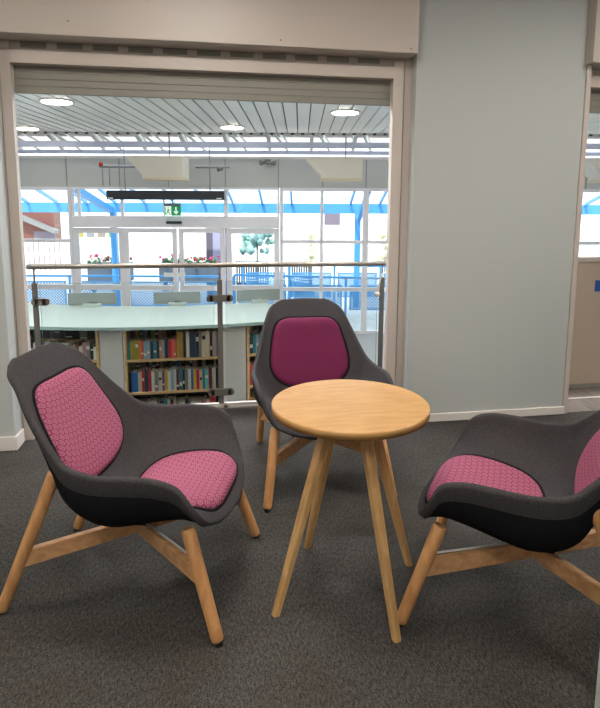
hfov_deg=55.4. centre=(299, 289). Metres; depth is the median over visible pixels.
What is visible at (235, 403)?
trim
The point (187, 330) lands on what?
book
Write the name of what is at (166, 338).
book
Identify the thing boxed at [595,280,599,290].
notice
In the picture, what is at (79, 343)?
book
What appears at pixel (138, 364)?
book
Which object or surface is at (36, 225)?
brick house
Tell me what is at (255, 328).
book
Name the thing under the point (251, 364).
book
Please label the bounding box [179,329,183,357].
book
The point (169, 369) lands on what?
book
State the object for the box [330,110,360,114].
recessed light
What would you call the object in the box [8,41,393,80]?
trim
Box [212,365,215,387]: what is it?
book
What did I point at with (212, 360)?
bookcase
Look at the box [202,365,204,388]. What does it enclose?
book
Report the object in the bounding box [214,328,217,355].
book
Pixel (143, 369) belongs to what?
book
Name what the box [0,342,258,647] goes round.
lounge chair
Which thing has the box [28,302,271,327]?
countertop
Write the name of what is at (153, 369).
book
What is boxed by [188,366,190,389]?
book
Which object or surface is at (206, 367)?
book
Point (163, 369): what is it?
book
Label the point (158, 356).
book
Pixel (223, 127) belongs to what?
diffuser
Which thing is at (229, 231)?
window
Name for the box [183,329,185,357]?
book
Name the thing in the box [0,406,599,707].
floor
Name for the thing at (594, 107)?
roller shutter
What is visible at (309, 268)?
gate
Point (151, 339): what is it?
book
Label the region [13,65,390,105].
roller shutter
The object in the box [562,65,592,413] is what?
trim
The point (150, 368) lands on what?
book
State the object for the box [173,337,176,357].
book
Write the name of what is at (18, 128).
recessed light
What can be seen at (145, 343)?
book
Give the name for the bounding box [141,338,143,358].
book
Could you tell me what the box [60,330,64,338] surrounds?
book
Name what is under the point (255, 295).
screen
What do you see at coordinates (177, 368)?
book
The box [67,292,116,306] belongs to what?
screen
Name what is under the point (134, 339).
book
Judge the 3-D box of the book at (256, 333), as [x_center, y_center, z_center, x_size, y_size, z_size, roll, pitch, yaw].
[-0.380,0.456,4.955,0.038,0.162,0.114,-3,9,-24]
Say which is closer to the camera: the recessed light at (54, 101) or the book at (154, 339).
the book at (154, 339)
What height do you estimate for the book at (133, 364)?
0.086 m
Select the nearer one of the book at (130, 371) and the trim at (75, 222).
the book at (130, 371)
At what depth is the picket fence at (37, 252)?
17.04 m
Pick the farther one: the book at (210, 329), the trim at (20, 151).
the trim at (20, 151)
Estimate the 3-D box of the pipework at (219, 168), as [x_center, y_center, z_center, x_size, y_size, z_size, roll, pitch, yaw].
[-1.540,-2.132,10.101,0.600,0.102,0.100,0,8,0]
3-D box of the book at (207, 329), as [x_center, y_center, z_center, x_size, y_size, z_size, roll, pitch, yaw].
[-0.780,0.440,4.839,0.031,0.224,0.142,-1,8,-10]
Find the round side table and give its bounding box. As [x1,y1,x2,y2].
[271,379,429,642]
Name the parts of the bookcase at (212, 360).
panel, shelf, shelf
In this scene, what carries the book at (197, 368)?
on the bookcase at (212, 360)
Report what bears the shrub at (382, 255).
on the floor at (143, 247)
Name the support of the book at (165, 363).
on the bookcase at (212, 360)
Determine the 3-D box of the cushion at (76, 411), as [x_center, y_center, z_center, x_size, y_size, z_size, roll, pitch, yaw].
[-0.851,0.517,2.217,0.194,0.374,0.460,1,8,7]
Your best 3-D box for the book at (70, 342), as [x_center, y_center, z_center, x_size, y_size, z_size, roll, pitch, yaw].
[-1.905,0.496,4.742,0.034,0.131,0.114,1,8,7]
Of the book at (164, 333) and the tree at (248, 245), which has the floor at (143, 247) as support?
the tree at (248, 245)
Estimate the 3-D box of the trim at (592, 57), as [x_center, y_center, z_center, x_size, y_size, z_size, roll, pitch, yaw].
[3.110,-1.804,3.933,2.515,0.615,0.190,-1,8,-9]
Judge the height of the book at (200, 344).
0.222 m
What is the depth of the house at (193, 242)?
30.94 m
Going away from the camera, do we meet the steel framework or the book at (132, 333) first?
the book at (132, 333)
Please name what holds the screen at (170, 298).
on the counter at (110, 321)
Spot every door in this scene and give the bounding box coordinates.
[123,228,178,305]
[176,228,225,303]
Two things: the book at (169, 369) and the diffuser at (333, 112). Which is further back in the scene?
the diffuser at (333, 112)
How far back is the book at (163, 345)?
4.71 m
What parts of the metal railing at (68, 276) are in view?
panel, post, panel, rail, panel, panel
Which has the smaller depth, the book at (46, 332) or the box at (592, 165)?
the book at (46, 332)
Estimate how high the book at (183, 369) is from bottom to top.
0.178 m
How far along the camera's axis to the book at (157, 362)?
4.89 m
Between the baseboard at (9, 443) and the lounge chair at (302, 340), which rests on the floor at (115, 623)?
the lounge chair at (302, 340)
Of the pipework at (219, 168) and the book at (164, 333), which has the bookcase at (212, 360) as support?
the book at (164, 333)
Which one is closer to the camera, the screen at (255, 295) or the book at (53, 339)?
the book at (53, 339)
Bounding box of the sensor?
[166,221,181,223]
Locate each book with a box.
[44,330,49,337]
[47,338,57,343]
[49,330,54,338]
[54,330,59,338]
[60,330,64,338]
[64,340,74,345]
[65,330,72,338]
[73,330,79,338]
[76,339,84,349]
[80,331,87,339]
[82,340,88,354]
[86,339,95,359]
[87,331,92,339]
[90,343,95,359]
[93,346,95,359]
[127,339,130,359]
[129,369,131,392]
[130,331,134,338]
[130,339,132,359]
[131,362,135,369]
[132,338,135,359]
[132,369,138,391]
[135,330,138,337]
[135,338,138,358]
[136,362,140,368]
[138,338,141,358]
[138,369,141,391]
[139,330,143,337]
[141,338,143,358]
[142,368,144,391]
[143,330,147,338]
[144,339,146,358]
[144,367,148,391]
[146,337,150,358]
[148,367,151,391]
[150,338,153,358]
[151,330,154,337]
[151,368,154,391]
[153,337,156,358]
[154,368,158,390]
[156,361,159,368]
[157,338,159,358]
[158,368,161,390]
[159,338,161,357]
[162,330,166,337]
[162,337,164,358]
[162,368,164,390]
[163,361,167,367]
[164,337,167,357]
[164,394,167,403]
[165,367,167,390]
[168,337,171,357]
[168,367,170,390]
[171,336,173,357]
[171,366,173,389]
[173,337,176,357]
[174,366,176,389]
[176,329,179,357]
[176,367,179,389]
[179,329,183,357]
[179,366,182,389]
[182,366,184,389]
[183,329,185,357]
[185,366,187,389]
[186,329,189,356]
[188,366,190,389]
[189,329,195,356]
[191,367,193,389]
[193,366,195,389]
[195,329,198,356]
[196,366,198,388]
[197,360,201,366]
[199,328,201,356]
[199,366,202,388]
[202,329,205,356]
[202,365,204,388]
[205,366,208,388]
[206,328,209,356]
[208,364,211,388]
[210,329,211,356]
[212,329,214,356]
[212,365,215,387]
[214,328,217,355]
[215,364,217,387]
[249,332,255,352]
[249,334,252,353]
[250,362,252,384]
[253,325,258,332]
[253,332,259,352]
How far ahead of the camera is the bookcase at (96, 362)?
4.65 m
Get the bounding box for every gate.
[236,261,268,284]
[289,261,312,296]
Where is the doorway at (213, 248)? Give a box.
[206,228,226,294]
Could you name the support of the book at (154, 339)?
on the bookcase at (212, 360)
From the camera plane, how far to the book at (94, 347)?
4.66 m
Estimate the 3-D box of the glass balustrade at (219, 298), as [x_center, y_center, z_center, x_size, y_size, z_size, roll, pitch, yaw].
[-0.585,0.338,4.073,2.500,1.070,0.070,-1,8,-9]
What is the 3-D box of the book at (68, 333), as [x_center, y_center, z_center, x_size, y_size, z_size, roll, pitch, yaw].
[-1.953,0.368,4.895,0.063,0.090,0.103,1,8,7]
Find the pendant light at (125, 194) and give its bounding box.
[106,148,225,199]
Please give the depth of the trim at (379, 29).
3.30 m
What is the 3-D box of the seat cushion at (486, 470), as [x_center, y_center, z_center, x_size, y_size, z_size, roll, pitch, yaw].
[0.699,0.763,2.143,0.404,0.095,0.465,4,9,25]
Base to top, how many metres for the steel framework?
3.341 m
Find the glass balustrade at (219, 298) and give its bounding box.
[26,261,385,409]
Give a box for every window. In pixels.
[17,133,599,143]
[21,187,75,292]
[70,187,279,218]
[72,228,125,305]
[226,228,279,303]
[242,196,387,266]
[280,188,599,333]
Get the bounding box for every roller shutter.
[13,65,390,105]
[589,90,599,113]
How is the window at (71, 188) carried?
on the trim at (75, 222)
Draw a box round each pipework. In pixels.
[99,162,134,185]
[196,166,229,171]
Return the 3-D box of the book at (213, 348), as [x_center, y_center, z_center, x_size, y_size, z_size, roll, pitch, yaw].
[-0.733,0.445,4.842,0.018,0.213,0.137,-1,8,-10]
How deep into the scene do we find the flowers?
14.46 m
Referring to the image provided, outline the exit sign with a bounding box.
[164,189,180,215]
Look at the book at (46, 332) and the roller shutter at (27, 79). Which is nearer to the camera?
the roller shutter at (27, 79)
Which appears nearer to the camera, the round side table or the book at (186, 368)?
the round side table
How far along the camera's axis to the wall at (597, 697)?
1.62 m
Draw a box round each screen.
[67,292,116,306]
[154,291,200,305]
[236,288,279,302]
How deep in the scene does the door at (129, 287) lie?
11.01 m
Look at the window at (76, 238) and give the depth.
11.04 m
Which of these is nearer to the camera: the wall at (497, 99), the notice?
the wall at (497, 99)
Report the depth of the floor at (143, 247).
22.80 m
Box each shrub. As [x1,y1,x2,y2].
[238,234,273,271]
[303,229,315,267]
[375,230,386,274]
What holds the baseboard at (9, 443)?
attached to the wall at (10, 409)
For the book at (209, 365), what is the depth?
4.82 m
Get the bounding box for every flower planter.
[87,254,133,290]
[159,254,172,284]
[178,268,220,283]
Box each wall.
[0,107,21,436]
[402,0,588,413]
[594,650,599,707]
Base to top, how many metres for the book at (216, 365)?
0.182 m
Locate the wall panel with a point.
(585, 352)
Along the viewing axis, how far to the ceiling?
7.92 m
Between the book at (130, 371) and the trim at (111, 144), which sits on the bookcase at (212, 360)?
the book at (130, 371)
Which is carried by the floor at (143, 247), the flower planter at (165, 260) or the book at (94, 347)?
the flower planter at (165, 260)
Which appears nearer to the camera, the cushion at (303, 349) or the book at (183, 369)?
the cushion at (303, 349)
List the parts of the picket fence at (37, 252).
rail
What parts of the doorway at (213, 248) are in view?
pane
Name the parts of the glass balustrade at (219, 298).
post, handrail, post, plate, post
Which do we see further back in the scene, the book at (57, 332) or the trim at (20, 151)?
the trim at (20, 151)
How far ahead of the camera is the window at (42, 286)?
10.98 m
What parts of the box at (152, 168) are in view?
casing, hanging rod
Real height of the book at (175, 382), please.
0.185 m
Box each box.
[127,134,189,180]
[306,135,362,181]
[584,158,599,182]
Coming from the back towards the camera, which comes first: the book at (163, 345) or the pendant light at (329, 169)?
the pendant light at (329, 169)
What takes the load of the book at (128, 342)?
on the bookcase at (212, 360)
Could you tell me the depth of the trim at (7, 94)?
3.38 m
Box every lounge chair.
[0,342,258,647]
[251,298,396,512]
[398,410,599,626]
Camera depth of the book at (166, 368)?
4.76 m
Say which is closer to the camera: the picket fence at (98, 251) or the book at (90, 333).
the book at (90, 333)
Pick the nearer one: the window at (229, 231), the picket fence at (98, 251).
the window at (229, 231)
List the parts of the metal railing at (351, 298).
post, panel, post, rail, panel, post, panel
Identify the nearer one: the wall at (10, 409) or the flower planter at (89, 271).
the wall at (10, 409)
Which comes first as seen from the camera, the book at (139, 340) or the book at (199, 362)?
the book at (139, 340)
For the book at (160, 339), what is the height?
0.150 m
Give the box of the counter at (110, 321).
[28,302,271,401]
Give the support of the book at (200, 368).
on the bookcase at (212, 360)
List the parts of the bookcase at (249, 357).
panel, panel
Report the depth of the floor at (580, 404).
4.36 m
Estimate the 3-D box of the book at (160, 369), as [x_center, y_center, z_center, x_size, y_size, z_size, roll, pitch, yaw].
[-1.169,0.752,4.799,0.026,0.169,0.112,-1,8,-10]
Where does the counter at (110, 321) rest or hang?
on the floor at (143, 247)
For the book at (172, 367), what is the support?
on the bookcase at (212, 360)
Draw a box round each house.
[22,212,61,269]
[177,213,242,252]
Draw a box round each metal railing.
[26,275,233,305]
[233,274,385,314]
[242,266,385,301]
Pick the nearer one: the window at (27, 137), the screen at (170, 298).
the screen at (170, 298)
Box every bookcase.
[30,329,100,369]
[123,328,218,402]
[246,325,256,400]
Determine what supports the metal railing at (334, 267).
on the floor at (143, 247)
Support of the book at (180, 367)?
on the bookcase at (212, 360)
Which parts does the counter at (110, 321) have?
panel, panel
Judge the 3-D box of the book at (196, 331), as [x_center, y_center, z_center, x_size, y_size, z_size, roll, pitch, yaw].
[-0.865,0.451,4.817,0.026,0.208,0.138,-1,8,-10]
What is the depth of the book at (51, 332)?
4.86 m
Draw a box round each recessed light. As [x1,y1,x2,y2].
[17,127,40,130]
[38,98,74,104]
[219,125,244,129]
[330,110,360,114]
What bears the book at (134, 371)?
on the bookcase at (212, 360)
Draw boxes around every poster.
[86,233,94,236]
[97,233,105,236]
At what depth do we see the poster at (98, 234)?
16.95 m
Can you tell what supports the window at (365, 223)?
on the floor at (143, 247)
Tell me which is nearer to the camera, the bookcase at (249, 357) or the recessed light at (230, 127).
the bookcase at (249, 357)
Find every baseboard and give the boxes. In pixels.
[0,428,24,450]
[428,406,564,421]
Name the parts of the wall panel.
skirting, rail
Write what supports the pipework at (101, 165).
attached to the box at (152, 168)
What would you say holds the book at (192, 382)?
on the bookcase at (212, 360)
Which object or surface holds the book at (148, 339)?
on the bookcase at (212, 360)
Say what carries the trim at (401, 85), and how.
attached to the wall at (497, 99)
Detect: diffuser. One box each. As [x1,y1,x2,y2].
[221,126,242,129]
[332,111,357,114]
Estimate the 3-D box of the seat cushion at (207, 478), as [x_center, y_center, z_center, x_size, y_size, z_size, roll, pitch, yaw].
[-0.464,0.749,2.202,0.404,0.095,0.465,1,8,7]
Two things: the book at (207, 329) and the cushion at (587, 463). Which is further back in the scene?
the book at (207, 329)
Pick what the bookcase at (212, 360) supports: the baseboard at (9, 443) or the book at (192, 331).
the book at (192, 331)
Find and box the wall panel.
[569,256,599,387]
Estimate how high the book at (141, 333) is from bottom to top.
0.082 m
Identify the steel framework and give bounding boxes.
[21,189,599,306]
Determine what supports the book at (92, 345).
on the bookcase at (96, 362)
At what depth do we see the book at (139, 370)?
4.72 m
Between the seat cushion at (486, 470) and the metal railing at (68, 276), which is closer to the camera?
the seat cushion at (486, 470)
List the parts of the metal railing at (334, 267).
panel, post, panel, post, panel, rail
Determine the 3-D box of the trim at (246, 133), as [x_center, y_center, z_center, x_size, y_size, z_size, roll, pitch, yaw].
[0.513,-2.692,9.633,17.000,0.178,0.066,0,8,0]
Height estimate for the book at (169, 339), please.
0.151 m
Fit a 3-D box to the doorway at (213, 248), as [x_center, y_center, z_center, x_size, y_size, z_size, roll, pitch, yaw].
[-2.177,-0.709,15.275,0.640,1.950,0.060,0,8,0]
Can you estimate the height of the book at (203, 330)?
0.216 m
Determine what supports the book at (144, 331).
on the bookcase at (212, 360)
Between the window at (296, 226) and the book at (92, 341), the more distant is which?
the window at (296, 226)
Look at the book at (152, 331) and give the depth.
4.85 m
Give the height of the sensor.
0.050 m
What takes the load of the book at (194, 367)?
on the bookcase at (212, 360)
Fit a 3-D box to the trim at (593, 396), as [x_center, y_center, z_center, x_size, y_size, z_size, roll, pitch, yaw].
[3.063,0.819,4.567,2.500,0.004,0.015,-1,8,-9]
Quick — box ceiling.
[13,71,599,134]
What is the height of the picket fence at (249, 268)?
1.000 m
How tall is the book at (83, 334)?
0.077 m
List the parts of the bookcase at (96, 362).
panel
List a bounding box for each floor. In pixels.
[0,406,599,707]
[28,230,599,390]
[567,387,599,412]
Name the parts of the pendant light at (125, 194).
hanging rod, casing, hanging rod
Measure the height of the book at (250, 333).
0.164 m
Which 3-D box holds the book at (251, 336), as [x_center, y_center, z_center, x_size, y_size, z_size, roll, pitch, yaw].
[-0.437,0.466,4.921,0.028,0.152,0.109,-3,9,-24]
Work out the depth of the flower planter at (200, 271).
14.39 m
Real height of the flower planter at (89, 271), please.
1.277 m
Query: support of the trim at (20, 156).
attached to the wall
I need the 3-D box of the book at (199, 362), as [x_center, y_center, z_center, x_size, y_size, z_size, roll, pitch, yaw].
[-0.878,0.640,5.000,0.035,0.088,0.103,-1,8,-10]
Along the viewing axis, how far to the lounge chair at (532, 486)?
2.01 m
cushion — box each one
[35,367,122,475]
[140,450,236,508]
[271,317,347,385]
[426,455,542,500]
[575,429,599,493]
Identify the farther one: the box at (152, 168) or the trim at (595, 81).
the box at (152, 168)
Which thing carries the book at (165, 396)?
on the bookcase at (212, 360)
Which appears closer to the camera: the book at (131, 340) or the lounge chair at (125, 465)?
the lounge chair at (125, 465)
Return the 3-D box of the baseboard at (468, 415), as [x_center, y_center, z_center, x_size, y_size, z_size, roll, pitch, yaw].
[1.294,0.871,3.990,1.200,0.055,0.017,-1,8,-9]
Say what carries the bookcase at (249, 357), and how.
on the floor at (143, 247)
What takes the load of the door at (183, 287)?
attached to the trim at (75, 222)
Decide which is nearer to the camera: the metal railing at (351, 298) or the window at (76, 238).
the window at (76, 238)
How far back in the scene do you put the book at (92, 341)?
4.67 m
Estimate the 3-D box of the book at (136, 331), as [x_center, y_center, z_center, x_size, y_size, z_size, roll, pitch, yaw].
[-1.384,0.378,4.873,0.031,0.082,0.105,-1,8,-10]
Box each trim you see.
[0,0,419,59]
[0,40,34,439]
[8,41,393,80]
[17,129,599,135]
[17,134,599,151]
[18,141,599,149]
[18,149,599,155]
[19,155,587,159]
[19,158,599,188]
[71,218,279,227]
[194,400,257,407]
[383,57,412,387]
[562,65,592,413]
[568,396,599,398]
[585,0,599,68]
[591,69,599,89]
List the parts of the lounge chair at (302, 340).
leg, leg, support rod, leg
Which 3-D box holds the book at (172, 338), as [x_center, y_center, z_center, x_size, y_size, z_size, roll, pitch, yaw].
[-1.063,0.480,4.780,0.016,0.158,0.118,-1,8,-10]
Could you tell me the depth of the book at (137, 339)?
4.68 m
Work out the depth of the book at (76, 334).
4.83 m
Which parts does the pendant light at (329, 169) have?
casing, hanging rod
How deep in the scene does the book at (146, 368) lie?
4.72 m
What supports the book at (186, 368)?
on the bookcase at (212, 360)
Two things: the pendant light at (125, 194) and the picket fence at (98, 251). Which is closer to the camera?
the pendant light at (125, 194)
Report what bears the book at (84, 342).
on the bookcase at (96, 362)
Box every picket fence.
[24,242,70,283]
[80,237,120,283]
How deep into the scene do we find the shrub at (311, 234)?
16.92 m
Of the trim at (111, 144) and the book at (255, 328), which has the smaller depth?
the book at (255, 328)
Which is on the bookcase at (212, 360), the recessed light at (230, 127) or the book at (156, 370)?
the book at (156, 370)
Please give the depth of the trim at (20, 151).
10.35 m

